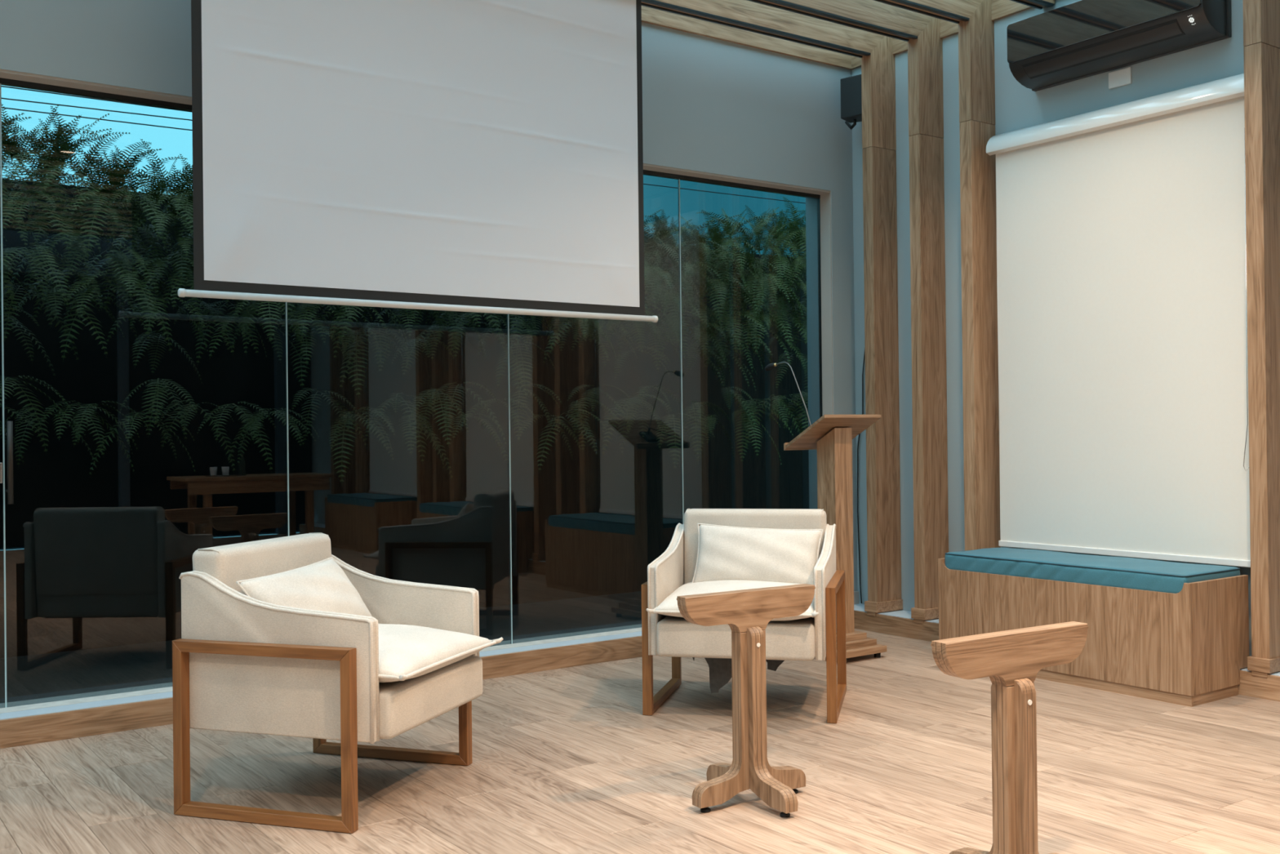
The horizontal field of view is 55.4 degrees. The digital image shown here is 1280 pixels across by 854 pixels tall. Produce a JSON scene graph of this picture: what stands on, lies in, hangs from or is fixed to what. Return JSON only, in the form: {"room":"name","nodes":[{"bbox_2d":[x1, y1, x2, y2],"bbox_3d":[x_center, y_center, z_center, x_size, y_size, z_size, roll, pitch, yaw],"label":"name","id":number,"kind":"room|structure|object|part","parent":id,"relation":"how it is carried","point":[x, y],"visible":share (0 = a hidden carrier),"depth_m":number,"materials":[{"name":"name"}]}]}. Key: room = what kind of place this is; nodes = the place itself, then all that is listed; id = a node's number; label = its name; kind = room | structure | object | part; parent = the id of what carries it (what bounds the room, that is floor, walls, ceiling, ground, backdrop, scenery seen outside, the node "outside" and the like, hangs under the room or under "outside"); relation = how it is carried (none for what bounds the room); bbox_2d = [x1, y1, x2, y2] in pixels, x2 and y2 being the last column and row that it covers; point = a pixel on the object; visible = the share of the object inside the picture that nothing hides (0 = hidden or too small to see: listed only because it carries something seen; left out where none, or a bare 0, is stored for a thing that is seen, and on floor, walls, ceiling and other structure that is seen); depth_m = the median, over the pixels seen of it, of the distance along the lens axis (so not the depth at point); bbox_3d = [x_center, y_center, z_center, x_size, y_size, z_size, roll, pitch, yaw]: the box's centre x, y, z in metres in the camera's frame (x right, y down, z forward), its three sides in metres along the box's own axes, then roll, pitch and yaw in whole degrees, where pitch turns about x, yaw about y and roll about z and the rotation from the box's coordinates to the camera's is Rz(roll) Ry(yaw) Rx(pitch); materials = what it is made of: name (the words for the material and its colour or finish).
{"room":"seminar room","nodes":[
{"label":"seminar room","id":0,"kind":"room"},
{"bbox_2d":[0,0,857,591],"bbox_3d":[-2.149,-0.630,4.985,8.710,3.850,0.242,0,0,-36],"label":"wall","id":1,"kind":"structure","parent":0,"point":[710,105],"depth_m":6.68,"materials":[{"name":"paint"}]},
{"bbox_2d":[0,69,833,713],"bbox_3d":[-2.060,-0.124,5.106,7.670,2.497,0.299,0,0,-36],"label":"window","id":2,"kind":"structure","parent":1,"relation":"attached to","point":[540,466],"depth_m":5.51,"materials":[{"name":"clear glass"}]},
{"bbox_3d":[-2.932,-0.110,4.420,1.106,2.447,0.010,0,0,-36],"label":"pane","id":3,"kind":"part","parent":2,"relation":"part of","materials":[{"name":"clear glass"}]},
{"bbox_3d":[-2.433,0.137,4.707,0.022,0.320,0.022,0,0,-36],"label":"door handle","id":4,"kind":"part","parent":2,"relation":"part of","materials":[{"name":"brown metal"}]},
{"bbox_3d":[-2.022,-0.117,5.071,1.120,2.447,0.010,0,0,-36],"label":"pane","id":5,"kind":"part","parent":2,"relation":"part of","materials":[{"name":"clear glass"}]},
{"bbox_3d":[-1.986,1.097,5.018,7.670,0.023,0.094,0,0,-36],"label":"sill","id":6,"kind":"part","parent":2,"relation":"part of","materials":[{"name":"wood"}]},
{"bbox_3d":[-1.108,-0.125,5.725,1.116,2.447,0.010,0,0,-36],"label":"pane","id":7,"kind":"part","parent":2,"relation":"part of","materials":[{"name":"clear glass"}]},
{"bbox_3d":[-2.046,-1.357,5.071,7.668,0.032,0.026,0,0,-36],"label":"head rail","id":8,"kind":"part","parent":2,"relation":"part of","materials":[{"name":"black metal"}]},
{"bbox_3d":[-0.212,-0.132,6.365,1.074,2.447,0.010,0,0,-36],"label":"pane","id":9,"kind":"part","parent":2,"relation":"part of","materials":[{"name":"clear glass"}]},
{"bbox_3d":[0.657,-0.140,6.987,1.052,2.447,0.010,0,0,-36],"label":"pane","id":10,"kind":"part","parent":2,"relation":"part of","materials":[{"name":"clear glass"}]},
{"bbox_3d":[1.086,-0.149,7.294,0.008,2.435,0.022,0,0,-36],"label":"jamb rail","id":11,"kind":"part","parent":2,"relation":"part of","materials":[{"name":"black metal"}]},
{"bbox_2d":[853,591,859,604],"bbox_3d":[1.242,1.022,7.259,0.170,0.075,0.014,0,0,-36],"label":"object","id":12,"kind":"structure","parent":1,"relation":"attached to","point":[856,595],"depth_m":7.29,"materials":[{"name":"paint"}]},
{"bbox_2d":[0,628,1279,853],"bbox_3d":[0.459,1.211,1.358,8.310,0.120,8.700,0,0,-36],"label":"floor","id":13,"kind":"structure","parent":0,"point":[568,760],"depth_m":4.07,"materials":[{"name":"beige wood"}]},
{"bbox_2d":[172,532,502,833],"bbox_3d":[-0.939,0.774,3.961,0.776,0.802,0.780,-1,0,18],"label":"armchair","id":14,"kind":"object","parent":13,"relation":"on","point":[242,663],"visible":0.98,"depth_m":3.70,"materials":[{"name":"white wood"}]},
{"bbox_3d":[-1.402,0.915,3.724,0.033,0.529,0.038,-1,0,18],"label":"leg","id":15,"kind":"part","parent":14,"relation":"part of","materials":[{"name":"brown wood"}]},
{"bbox_3d":[-1.236,0.600,4.060,0.139,0.442,0.626,-1,0,18],"label":"backrest","id":16,"kind":"part","parent":14,"relation":"part of","materials":[{"name":"fabric"}]},
{"bbox_3d":[-1.121,1.159,3.630,0.620,0.033,0.038,-1,0,18],"label":"rail","id":17,"kind":"part","parent":14,"relation":"part of","materials":[{"name":"brown wood"}]},
{"bbox_3d":[-1.126,0.663,3.632,0.620,0.033,0.038,-1,0,18],"label":"rail","id":18,"kind":"part","parent":14,"relation":"part of","materials":[{"name":"brown wood"}]},
{"bbox_3d":[-1.092,0.685,3.661,0.666,0.476,0.037,-1,0,18],"label":"arm","id":19,"kind":"part","parent":14,"relation":"part of","materials":[{"name":"fabric"}]},
{"bbox_2d":[235,556,372,616],"bbox_3d":[-1.075,0.579,3.977,0.195,0.252,0.554,-1,0,16],"label":"throw pillow","id":20,"kind":"object","parent":14,"relation":"on","point":[323,585],"visible":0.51,"depth_m":3.93,"materials":[{"name":"fabric"}]},
{"bbox_3d":[-1.167,0.915,4.428,0.033,0.529,0.038,-1,0,18],"label":"leg","id":21,"kind":"part","parent":14,"relation":"part of","materials":[{"name":"brown wood"}]},
{"bbox_3d":[-0.845,0.908,3.538,0.033,0.529,0.038,-1,0,18],"label":"leg","id":22,"kind":"part","parent":14,"relation":"part of","materials":[{"name":"brown wood"}]},
{"bbox_3d":[-0.885,1.160,4.334,0.620,0.033,0.038,-1,0,18],"label":"rail","id":23,"kind":"part","parent":14,"relation":"part of","materials":[{"name":"brown wood"}]},
{"bbox_3d":[-0.881,0.685,4.292,0.666,0.476,0.037,-1,0,18],"label":"arm","id":24,"kind":"part","parent":14,"relation":"part of","materials":[{"name":"fabric"}]},
{"bbox_3d":[-0.948,0.852,3.964,0.673,0.140,0.626,-1,0,18],"label":"seat","id":25,"kind":"part","parent":14,"relation":"part of","materials":[{"name":"fabric"}]},
{"bbox_2d":[377,623,491,682],"bbox_3d":[-0.886,0.722,3.943,0.624,0.121,0.636,1,0,18],"label":"seat cushion","id":26,"kind":"object","parent":14,"relation":"on","point":[407,652],"depth_m":3.87,"materials":[{"name":"fabric"}]},
{"bbox_3d":[-0.610,0.908,4.242,0.033,0.529,0.038,-1,0,18],"label":"leg","id":27,"kind":"part","parent":14,"relation":"part of","materials":[{"name":"brown wood"}]},
{"bbox_2d":[641,508,846,723],"bbox_3d":[0.440,0.763,5.091,0.780,0.802,0.776,-1,0,13],"label":"armchair","id":28,"kind":"object","parent":13,"relation":"on","point":[819,633],"visible":0.63,"depth_m":4.94,"materials":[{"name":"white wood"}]},
{"bbox_3d":[0.030,0.904,4.959,0.038,0.529,0.033,-1,0,13],"label":"leg","id":29,"kind":"part","parent":28,"relation":"part of","materials":[{"name":"brown wood"}]},
{"bbox_3d":[0.100,1.152,5.244,0.038,0.033,0.620,-1,0,13],"label":"rail","id":30,"kind":"part","parent":28,"relation":"part of","materials":[{"name":"brown wood"}]},
{"bbox_3d":[0.127,0.677,5.215,0.037,0.476,0.666,-1,0,13],"label":"arm","id":31,"kind":"part","parent":28,"relation":"part of","materials":[{"name":"fabric"}]},
{"bbox_3d":[0.164,0.905,5.531,0.038,0.529,0.033,-1,0,13],"label":"leg","id":32,"kind":"part","parent":28,"relation":"part of","materials":[{"name":"brown wood"}]},
{"bbox_2d":[654,579,814,620],"bbox_3d":[0.427,0.711,5.037,0.636,0.121,0.624,-1,2,13],"label":"seat cushion","id":33,"kind":"object","parent":28,"relation":"on","point":[666,608],"depth_m":4.97,"materials":[{"name":"fabric"}]},
{"bbox_3d":[0.444,0.841,5.101,0.626,0.140,0.673,-1,0,13],"label":"seat","id":34,"kind":"part","parent":28,"relation":"part of","materials":[{"name":"fabric"}]},
{"bbox_3d":[0.509,0.586,5.395,0.626,0.442,0.139,-1,0,13],"label":"backrest","id":35,"kind":"part","parent":28,"relation":"part of","materials":[{"name":"fabric"}]},
{"bbox_2d":[691,523,822,584],"bbox_3d":[0.502,0.563,5.236,0.557,0.288,0.162,-1,0,15],"label":"throw pillow","id":36,"kind":"object","parent":28,"relation":"on","point":[724,553],"visible":0.79,"depth_m":5.19,"materials":[{"name":"fabric"}]},
{"bbox_3d":[0.774,0.669,5.064,0.037,0.476,0.666,-1,0,13],"label":"arm","id":37,"kind":"part","parent":28,"relation":"part of","materials":[{"name":"fabric"}]},
{"bbox_3d":[0.753,0.895,4.791,0.038,0.529,0.033,-1,0,13],"label":"leg","id":38,"kind":"part","parent":28,"relation":"part of","materials":[{"name":"brown wood"}]},
{"bbox_3d":[0.817,0.648,5.078,0.038,0.033,0.620,-1,0,13],"label":"rail","id":39,"kind":"part","parent":28,"relation":"part of","materials":[{"name":"brown wood"}]},
{"bbox_3d":[0.886,0.896,5.363,0.038,0.529,0.033,-1,0,13],"label":"leg","id":40,"kind":"part","parent":28,"relation":"part of","materials":[{"name":"brown wood"}]},
{"bbox_3d":[0.822,1.143,5.076,0.038,0.033,0.620,-1,0,13],"label":"rail","id":41,"kind":"part","parent":28,"relation":"part of","materials":[{"name":"brown wood"}]},
{"bbox_2d":[676,583,815,817],"bbox_3d":[0.339,0.835,3.780,0.424,0.655,0.348,-1,0,6],"label":"wooden stand","id":42,"kind":"object","parent":13,"relation":"on","point":[748,613],"visible":1,"depth_m":3.74,"materials":[{"name":"brown wood"}]},
{"bbox_3d":[0.281,0.881,3.874,0.047,0.525,0.184,0,0,-32],"label":"cross panel","id":43,"kind":"part","parent":42,"relation":"part of","materials":[{"name":"brown wood"}]},
{"bbox_3d":[0.339,0.887,3.779,0.406,0.510,0.047,0,0,-32],"label":"stem panel","id":44,"kind":"part","parent":42,"relation":"part of","materials":[{"name":"brown wood"}]},
{"bbox_3d":[0.398,0.878,3.685,0.047,0.525,0.184,0,0,-32],"label":"cross panel","id":45,"kind":"part","parent":42,"relation":"part of","materials":[{"name":"brown wood"}]},
{"bbox_2d":[783,414,886,657],"bbox_3d":[0.998,0.552,6.220,0.400,1.226,0.398,0,0,-36],"label":"lectern","id":46,"kind":"object","parent":13,"relation":"on","point":[832,436],"visible":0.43,"depth_m":6.17,"materials":[{"name":"brown wood"}]},
{"bbox_2d":[764,361,811,426],"bbox_3d":[0.855,-0.133,6.425,0.236,0.427,0.412,0,0,-36],"label":"gooseneck microphone","id":47,"kind":"object","parent":46,"relation":"on","point":[771,366],"visible":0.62,"depth_m":6.39,"materials":[{"name":"black plastic"}]},
{"bbox_2d":[930,621,1088,853],"bbox_3d":[0.908,0.825,2.956,0.424,0.655,0.348,-1,0,6],"label":"wooden stand","id":48,"kind":"object","parent":13,"relation":"on","point":[1012,660],"visible":1,"depth_m":2.92,"materials":[{"name":"brown wood"}]},
{"bbox_3d":[0.850,0.871,3.050,0.047,0.525,0.184,0,0,-32],"label":"cross panel","id":49,"kind":"part","parent":48,"relation":"part of","materials":[{"name":"brown wood"}]},
{"bbox_3d":[0.908,0.877,2.956,0.406,0.510,0.047,0,0,-32],"label":"stem panel","id":50,"kind":"part","parent":48,"relation":"part of","materials":[{"name":"brown wood"}]},
{"bbox_3d":[0.967,0.869,2.862,0.047,0.525,0.184,0,0,-32],"label":"cross panel","id":51,"kind":"part","parent":48,"relation":"part of","materials":[{"name":"brown wood"}]},
{"bbox_2d":[937,557,1248,706],"bbox_3d":[2.052,0.898,5.647,0.455,0.505,1.320,0,0,-36],"label":"storage bench","id":52,"kind":"object","parent":13,"relation":"on","point":[1189,646],"visible":0.88,"depth_m":5.22,"materials":[{"name":"brown wood"}]},
{"bbox_2d":[944,547,1239,593],"bbox_3d":[2.051,0.659,5.650,0.443,0.105,1.273,0,0,-36],"label":"bench cushion","id":53,"kind":"object","parent":52,"relation":"on","point":[1141,574],"visible":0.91,"depth_m":5.45,"materials":[{"name":"teal fabric"}]},
{"bbox_3d":[2.438,0.869,5.124,0.436,0.460,0.018,0,0,-36],"label":"panel","id":54,"kind":"part","parent":52,"relation":"part of","materials":[{"name":"brown wood"}]},
{"bbox_2d":[851,0,1251,656],"bbox_3d":[3.957,-0.754,3.759,0.200,3.750,8.900,0,0,-36],"label":"wall","id":55,"kind":"structure","parent":0,"point":[1017,107],"depth_m":6.71,"materials":[{"name":"paint"}]},
{"bbox_2d":[0,603,864,748],"bbox_3d":[-2.037,1.140,4.848,8.310,0.107,0.120,0,0,-36],"label":"trim","id":56,"kind":"structure","parent":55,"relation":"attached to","point":[29,726],"depth_m":4.85,"materials":[{"name":"wood"}]},
{"bbox_2d":[857,352,865,603],"bbox_3d":[1.317,-0.367,7.255,0.015,2.836,0.103,0,0,-36],"label":"hanging cable","id":57,"kind":"object","parent":55,"relation":"hanging from","point":[864,353],"visible":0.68,"depth_m":7.28,"materials":[{"name":"black rubber"}]},
{"bbox_2d":[850,0,1032,70],"bbox_3d":[3.791,-2.273,3.782,0.022,0.168,8.699,0,0,-36],"label":"trim","id":58,"kind":"structure","parent":55,"relation":"attached to","point":[1000,9],"depth_m":6.66,"materials":[{"name":"brown wood"}]},
{"bbox_2d":[853,606,1279,701],"bbox_3d":[3.784,1.069,3.669,0.210,0.106,8.590,0,0,-36],"label":"trim","id":59,"kind":"structure","parent":55,"relation":"attached to","point":[900,623],"depth_m":6.66,"materials":[{"name":"wood"}]},
{"bbox_2d":[861,35,902,616],"bbox_3d":[1.381,-0.627,7.003,0.217,3.399,0.096,0,0,-36],"label":"wooden column","id":60,"kind":"structure","parent":59,"relation":"on","point":[877,68],"depth_m":6.96,"materials":[{"name":"brown wood"}]},
{"bbox_2d":[840,74,862,129],"bbox_3d":[1.260,-1.893,7.124,0.215,0.273,0.193,-1,0,34],"label":"loudspeaker","id":61,"kind":"object","parent":60,"relation":"attached to","point":[851,86],"visible":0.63,"depth_m":7.06,"materials":[{"name":"black plastic"}]},
{"bbox_2d":[907,17,948,623],"bbox_3d":[1.585,-0.630,6.719,0.217,3.399,0.096,0,0,-36],"label":"wooden column","id":62,"kind":"structure","parent":59,"relation":"on","point":[925,53],"depth_m":6.68,"materials":[{"name":"brown wood"}]},
{"bbox_2d":[958,0,1000,551],"bbox_3d":[1.788,-0.634,6.434,0.217,3.399,0.096,0,0,-36],"label":"wooden column","id":63,"kind":"structure","parent":59,"relation":"on","point":[976,70],"depth_m":6.39,"materials":[{"name":"brown wood"}]},
{"bbox_2d":[1242,0,1279,677],"bbox_3d":[2.672,-0.649,5.197,0.217,3.399,0.096,0,0,-36],"label":"wooden column","id":64,"kind":"structure","parent":59,"relation":"on","point":[1261,18],"depth_m":5.15,"materials":[{"name":"brown wood"}]},
{"bbox_2d":[986,73,1250,567],"bbox_3d":[2.260,-0.464,5.822,0.115,2.158,1.375,0,0,-36],"label":"roller blind","id":65,"kind":"object","parent":55,"relation":"attached to","point":[1122,239],"visible":0.91,"depth_m":5.75,"materials":[{"name":"white fabric"}]},
{"bbox_3d":[2.613,-0.551,5.262,0.034,1.481,0.008,-1,0,39],"label":"chain","id":66,"kind":"part","parent":65,"relation":"part of","materials":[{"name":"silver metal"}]},
{"bbox_2d":[1006,0,1231,91],"bbox_3d":[2.235,-1.882,5.776,0.236,0.309,1.036,0,0,-36],"label":"air conditioner","id":67,"kind":"object","parent":55,"relation":"attached to","point":[1081,39],"visible":1,"depth_m":5.72,"materials":[{"name":"black plastic"},{"name":"dark reflective glass"}]},
{"bbox_3d":[2.144,-1.925,5.711,0.013,0.196,1.016,0,0,-36],"label":"panel","id":68,"kind":"part","parent":67,"relation":"part of","materials":[{"name":"black plastic"}]},
{"bbox_2d":[1108,66,1131,88],"bbox_3d":[2.312,-1.680,5.867,0.012,0.080,0.120,0,0,-36],"label":"cover plate","id":69,"kind":"object","parent":55,"relation":"attached to","point":[1120,77],"visible":1,"depth_m":5.86,"materials":[{"name":"white plastic"}]},
{"bbox_3d":[0.418,-2.366,1.373,8.310,0.010,8.700,0,0,-36],"label":"ceiling","id":70,"kind":"structure","parent":0,"visible":0},
{"bbox_2d":[641,0,884,57],"bbox_3d":[-1.929,-2.192,4.657,8.308,0.213,0.078,0,0,-36],"label":"wooden beam","id":71,"kind":"structure","parent":70,"relation":"attached to","point":[744,15],"depth_m":6.52,"materials":[{"name":"brown wood"}]},
{"bbox_2d":[177,0,657,322],"bbox_3d":[-0.845,-1.354,5.314,2.285,1.698,0.091,0,0,-36],"label":"projection screen","id":72,"kind":"object","parent":71,"relation":"hanging from","point":[477,156],"visible":1,"depth_m":5.25,"materials":[{"name":"white fabric"}]},
{"bbox_2d":[746,0,933,41],"bbox_3d":[-1.725,-2.196,4.372,8.308,0.213,0.078,0,0,-36],"label":"wooden beam","id":73,"kind":"structure","parent":70,"relation":"attached to","point":[868,15],"depth_m":6.41,"materials":[{"name":"brown wood"}]},
{"bbox_2d":[873,0,983,23],"bbox_3d":[-1.522,-2.199,4.087,8.308,0.213,0.078,0,0,-36],"label":"wooden beam","id":74,"kind":"structure","parent":70,"relation":"attached to","point":[955,11],"depth_m":6.26,"materials":[{"name":"brown wood"}]},
{"bbox_2d":[1009,0,1054,9],"bbox_3d":[-1.302,-2.203,3.777,8.305,0.213,0.078,0,0,-36],"label":"wooden beam","id":75,"kind":"structure","parent":70,"relation":"attached to","point":[1038,4],"depth_m":6.13,"materials":[{"name":"brown wood"}]}
]}

